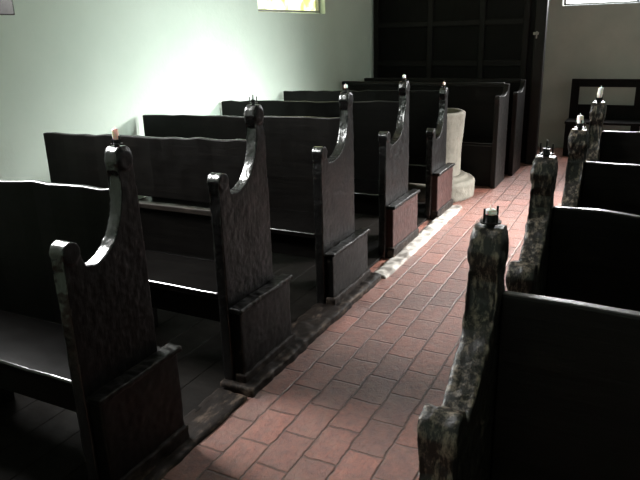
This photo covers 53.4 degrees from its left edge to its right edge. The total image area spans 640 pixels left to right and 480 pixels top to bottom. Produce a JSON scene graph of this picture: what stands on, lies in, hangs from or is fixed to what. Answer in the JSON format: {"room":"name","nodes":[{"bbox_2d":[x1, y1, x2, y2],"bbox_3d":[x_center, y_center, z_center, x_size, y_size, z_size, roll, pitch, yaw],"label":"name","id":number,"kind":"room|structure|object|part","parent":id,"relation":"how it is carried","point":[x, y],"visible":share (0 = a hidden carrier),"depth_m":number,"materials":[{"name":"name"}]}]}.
{"room":"house of worship","nodes":[
{"label":"house of worship","id":0,"kind":"room"},
{"bbox_2d":[0,0,373,198],"bbox_3d":[-1.376,-1.642,4.822,0.450,3.400,11.450,7,20,26],"label":"wall","id":1,"kind":"structure","parent":0,"point":[93,67],"depth_m":4.64,"materials":[{"name":"white paint"}]},
{"bbox_2d":[0,0,14,14],"bbox_3d":[-2.243,-1.671,3.007,0.421,1.149,1.299,7,20,26],"label":"window","id":2,"kind":"structure","parent":1,"relation":"in","point":[6,6],"depth_m":3.64,"materials":[{"name":"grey glass"}]},
{"bbox_2d":[258,0,319,12],"bbox_3d":[-0.350,-2.831,6.289,0.060,1.090,1.360,7,20,26],"label":"window","id":3,"kind":"structure","parent":1,"relation":"in","point":[294,6],"depth_m":6.51,"materials":[{"name":"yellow glass"}]},
{"bbox_2d":[0,147,567,479],"bbox_3d":[1.493,0.389,3.955,7.100,0.120,11.800,7,20,26],"label":"floor","id":4,"kind":"structure","parent":0,"point":[349,406],"depth_m":3.04,"materials":[{"name":"red brick"}]},
{"bbox_2d":[43,95,295,382],"bbox_3d":[-0.935,-0.076,3.322,1.533,1.339,0.498,7,20,26],"label":"pew","id":5,"kind":"object","parent":4,"relation":"on","point":[214,263],"visible":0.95,"depth_m":3.14,"materials":[{"name":"brown wood"}]},
{"bbox_3d":[-0.936,-0.193,3.435,1.405,0.034,0.051,7,20,26],"label":"rail","id":6,"kind":"part","parent":5,"relation":"part of","materials":[{"name":"black wood"}]},
{"bbox_3d":[-1.012,0.127,3.365,1.405,0.034,0.355,7,20,26],"label":"seat","id":7,"kind":"part","parent":5,"relation":"part of","materials":[{"name":"brown wood"}]},
{"bbox_2d":[249,95,257,104],"bbox_3d":[-0.308,-0.642,2.926,0.042,0.051,0.042,7,20,26],"label":"candle holder","id":8,"kind":"object","parent":5,"relation":"on","point":[252,102],"depth_m":2.92,"materials":[{"name":"black metal"}]},
{"bbox_2d":[142,388,246,479],"bbox_3d":[-0.748,0.947,2.333,0.181,0.067,1.529,7,20,26],"label":"trim","id":9,"kind":"structure","parent":4,"relation":"on","point":[216,408],"depth_m":2.74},
{"bbox_2d":[0,136,188,479],"bbox_3d":[-1.420,0.192,2.635,1.734,1.286,0.454,7,20,26],"label":"pew","id":10,"kind":"object","parent":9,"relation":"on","point":[77,330],"visible":0.98,"depth_m":2.35,"materials":[{"name":"brown wood"}]},
{"bbox_3d":[-1.492,0.365,2.678,1.605,0.034,0.325,7,20,26],"label":"seat","id":11,"kind":"part","parent":10,"relation":"part of","materials":[{"name":"brown wood"}]},
{"bbox_2d":[111,126,118,139],"bbox_3d":[-0.705,-0.369,2.189,0.024,0.044,0.024,7,20,26],"label":"candle","id":12,"kind":"object","parent":10,"relation":"on","point":[115,133],"visible":0.99,"depth_m":2.18,"materials":[{"name":"white wax"}]},
{"bbox_2d":[110,136,122,145],"bbox_3d":[-0.703,-0.341,2.199,0.042,0.042,0.042,7,20,26],"label":"candle holder","id":13,"kind":"object","parent":10,"relation":"on","point":[114,142],"depth_m":2.19,"materials":[{"name":"black metal"}]},
{"bbox_2d":[138,86,370,304],"bbox_3d":[-0.563,-0.355,4.215,1.716,1.296,0.576,7,20,26],"label":"pew","id":14,"kind":"object","parent":4,"relation":"on","point":[310,160],"visible":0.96,"depth_m":3.99,"materials":[{"name":"brown wood"}]},
{"bbox_3d":[-0.643,-0.172,4.244,1.585,0.034,0.405,7,20,26],"label":"seat","id":15,"kind":"part","parent":14,"relation":"part of","materials":[{"name":"brown wood"}]},
{"bbox_2d":[220,272,380,397],"bbox_3d":[-0.031,0.481,3.658,0.205,0.095,1.621,7,20,26],"label":"trim","id":16,"kind":"structure","parent":4,"relation":"on","point":[310,325],"depth_m":3.48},
{"bbox_2d":[221,76,419,258],"bbox_3d":[-0.128,-0.641,5.074,1.762,1.281,0.605,7,20,26],"label":"pew","id":17,"kind":"object","parent":4,"relation":"on","point":[380,128],"visible":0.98,"depth_m":4.82,"materials":[{"name":"brown wood"}]},
{"bbox_3d":[-0.203,-0.468,5.109,1.625,0.034,0.435,7,20,26],"label":"seat","id":18,"kind":"part","parent":17,"relation":"part of","materials":[{"name":"brown wood"}]},
{"bbox_2d":[283,84,454,219],"bbox_3d":[0.360,-0.882,5.983,1.732,1.146,0.506,7,20,26],"label":"pew","id":19,"kind":"object","parent":4,"relation":"on","point":[428,166],"visible":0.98,"depth_m":5.71,"materials":[{"name":"brown wood"}]},
{"bbox_3d":[0.284,-0.773,6.000,1.605,0.034,0.375,7,20,26],"label":"seat","id":20,"kind":"part","parent":19,"relation":"part of","materials":[{"name":"brown wood"}]},
{"bbox_2d":[373,205,461,278],"bbox_3d":[0.842,-0.020,5.152,0.132,0.071,1.974,7,20,26],"label":"trim","id":21,"kind":"structure","parent":4,"relation":"on","point":[388,268],"depth_m":4.93,"materials":[{"name":"stone"}]},
{"bbox_2d":[342,81,509,188],"bbox_3d":[1.046,-1.206,7.068,1.930,1.040,0.495,7,20,26],"label":"pew","id":22,"kind":"object","parent":4,"relation":"on","point":[485,105],"visible":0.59,"depth_m":6.80,"materials":[{"name":"brown wood"}]},
{"bbox_3d":[1.107,-1.746,7.105,1.880,0.040,0.065,7,20,26],"label":"cap rail","id":23,"kind":"part","parent":22,"relation":"part of","materials":[{"name":"brown wood"}]},
{"bbox_3d":[1.027,-1.141,7.103,1.880,0.036,0.401,7,20,26],"label":"seat","id":24,"kind":"part","parent":22,"relation":"part of","materials":[{"name":"brown wood"}]},
{"bbox_2d":[408,108,474,202],"bbox_3d":[1.135,-0.871,6.366,0.830,0.841,0.828,7,20,26],"label":"stone font","id":25,"kind":"object","parent":4,"relation":"on","point":[463,183],"visible":0.3,"depth_m":6.13,"materials":[{"name":"stone"}]},
{"bbox_2d":[446,108,465,176],"bbox_3d":[1.134,-0.967,6.337,0.598,0.641,0.595,7,20,26],"label":"pedestal","id":26,"kind":"object","parent":25,"relation":"on","point":[455,116],"depth_m":6.12,"materials":[{"name":"stone"}]},
{"bbox_2d":[364,78,525,175],"bbox_3d":[1.371,-1.392,7.624,1.980,1.030,0.495,7,20,26],"label":"pew","id":27,"kind":"object","parent":4,"relation":"on","point":[517,86],"visible":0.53,"depth_m":7.25,"materials":[{"name":"brown wood"}]},
{"bbox_3d":[1.432,-1.927,7.663,1.930,0.040,0.065,7,20,26],"label":"cap rail","id":28,"kind":"part","parent":27,"relation":"part of","materials":[{"name":"brown wood"}]},
{"bbox_2d":[373,0,548,163],"bbox_3d":[1.636,-2.478,7.750,2.130,3.000,0.125,7,20,26],"label":"wooden screen","id":29,"kind":"object","parent":4,"relation":"on","point":[501,39],"visible":0.55,"depth_m":7.72,"materials":[{"name":"black wood"}]},
{"bbox_3d":[1.559,-2.494,7.806,1.940,3.000,0.030,7,20,26],"label":"frame","id":30,"kind":"part","parent":29,"relation":"part of","materials":[{"name":"black wood"}]},
{"bbox_3d":[2.536,-2.363,7.317,0.120,3.000,0.110,7,20,26],"label":"post","id":31,"kind":"part","parent":29,"relation":"part of","materials":[{"name":"brown wood"}]},
{"bbox_2d":[417,206,639,479],"bbox_3d":[1.302,0.717,0.801,2.360,1.275,0.386,7,20,26],"label":"pew","id":32,"kind":"object","parent":4,"relation":"on","point":[539,387],"visible":0.99,"depth_m":1.24,"materials":[{"name":"brown wood"}]},
{"bbox_2d":[480,206,501,226],"bbox_3d":[0.330,-0.043,1.227,0.042,0.042,0.042,7,20,26],"label":"candle holder","id":33,"kind":"object","parent":32,"relation":"on","point":[487,221],"depth_m":1.22,"materials":[{"name":"black metal"}]},
{"bbox_2d":[486,205,496,215],"bbox_3d":[0.329,-0.058,1.222,0.024,0.018,0.024,7,20,26],"label":"candle","id":34,"kind":"object","parent":32,"relation":"on","point":[490,211],"visible":1,"depth_m":1.22,"materials":[{"name":"white wax"}]},
{"bbox_2d":[506,140,639,311],"bbox_3d":[1.614,0.509,1.369,2.358,1.298,0.362,7,20,26],"label":"pew","id":35,"kind":"object","parent":4,"relation":"on","point":[587,255],"visible":0.26,"depth_m":1.80,"materials":[{"name":"brown wood"}]},
{"bbox_2d":[539,140,553,156],"bbox_3d":[0.636,-0.255,1.784,0.042,0.051,0.042,7,20,26],"label":"candle holder","id":36,"kind":"object","parent":35,"relation":"on","point":[546,152],"depth_m":1.78,"materials":[{"name":"black metal"}]},
{"bbox_2d":[561,120,639,214],"bbox_3d":[1.951,0.323,1.962,2.359,1.264,0.372,7,20,26],"label":"pew","id":37,"kind":"object","parent":4,"relation":"on","point":[588,184],"visible":0.13,"depth_m":2.39,"materials":[{"name":"brown wood"}]},
{"bbox_2d":[574,120,585,129],"bbox_3d":[0.975,-0.430,2.384,0.042,0.042,0.042,7,20,26],"label":"candle holder","id":38,"kind":"object","parent":37,"relation":"on","point":[579,126],"depth_m":2.38,"materials":[{"name":"black metal"}]},
{"bbox_2d":[577,113,583,123],"bbox_3d":[0.973,-0.455,2.377,0.025,0.038,0.024,7,20,26],"label":"candle","id":39,"kind":"object","parent":37,"relation":"on","point":[580,117],"visible":0.98,"depth_m":2.37,"materials":[{"name":"white wax"}]},
{"bbox_2d":[562,79,639,155],"bbox_3d":[3.562,-1.531,7.998,0.870,0.940,0.365,7,20,26],"label":"wooden bench","id":40,"kind":"object","parent":4,"relation":"on","point":[624,115],"visible":0.69,"depth_m":8.03,"materials":[{"name":"black wood"}]},
{"bbox_3d":[3.166,-1.279,8.116,0.100,0.410,0.050,7,20,26],"label":"leg","id":41,"kind":"part","parent":40,"relation":"part of","materials":[{"name":"black wood"}]},
{"bbox_3d":[3.299,-1.621,8.295,0.100,0.940,0.050,7,20,26],"label":"leg","id":42,"kind":"part","parent":40,"relation":"part of","materials":[{"name":"black wood"}]},
{"bbox_3d":[3.556,-1.483,7.997,0.870,0.030,0.330,7,20,26],"label":"seat","id":43,"kind":"part","parent":40,"relation":"part of","materials":[{"name":"black wood"}]},
{"bbox_3d":[3.622,-1.976,8.001,0.850,0.100,0.040,7,20,26],"label":"rail","id":44,"kind":"part","parent":40,"relation":"part of","materials":[{"name":"black wood"}]},
{"bbox_3d":[3.835,-1.192,7.788,0.100,0.410,0.050,7,20,26],"label":"leg","id":45,"kind":"part","parent":40,"relation":"part of","materials":[{"name":"black wood"}]},
{"bbox_3d":[3.968,-1.533,7.967,0.100,0.940,0.050,7,20,26],"label":"leg","id":46,"kind":"part","parent":40,"relation":"part of","materials":[{"name":"black wood"}]},
{"bbox_2d":[585,95,639,163],"bbox_3d":[2.282,0.106,2.556,2.361,1.290,0.383,7,20,26],"label":"pew","id":47,"kind":"object","parent":4,"relation":"on","point":[623,147],"visible":0.11,"depth_m":2.99,"materials":[{"name":"brown wood"}]},
{"bbox_2d":[594,95,603,102],"bbox_3d":[1.308,-0.660,2.980,0.042,0.042,0.042,7,20,26],"label":"candle holder","id":48,"kind":"object","parent":47,"relation":"on","point":[598,100],"depth_m":2.97,"materials":[{"name":"black metal"}]},
{"bbox_2d":[597,86,603,97],"bbox_3d":[1.309,-0.693,2.969,0.026,0.053,0.024,7,20,26],"label":"candle","id":49,"kind":"object","parent":47,"relation":"on","point":[600,89],"visible":1,"depth_m":2.96,"materials":[{"name":"white wax"}]},
{"bbox_2d":[538,0,639,147],"bbox_3d":[3.983,-2.857,8.056,6.000,3.400,0.450,7,20,26],"label":"wall","id":50,"kind":"structure","parent":0,"point":[602,41],"depth_m":8.23,"materials":[{"name":"grey paint"}]},
{"bbox_2d":[564,0,638,4],"bbox_3d":[3.545,-3.544,7.895,0.880,1.150,0.060,7,20,26],"label":"window","id":51,"kind":"structure","parent":50,"relation":"in","point":[566,2],"depth_m":8.09,"materials":[{"name":"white glass"}]}
]}

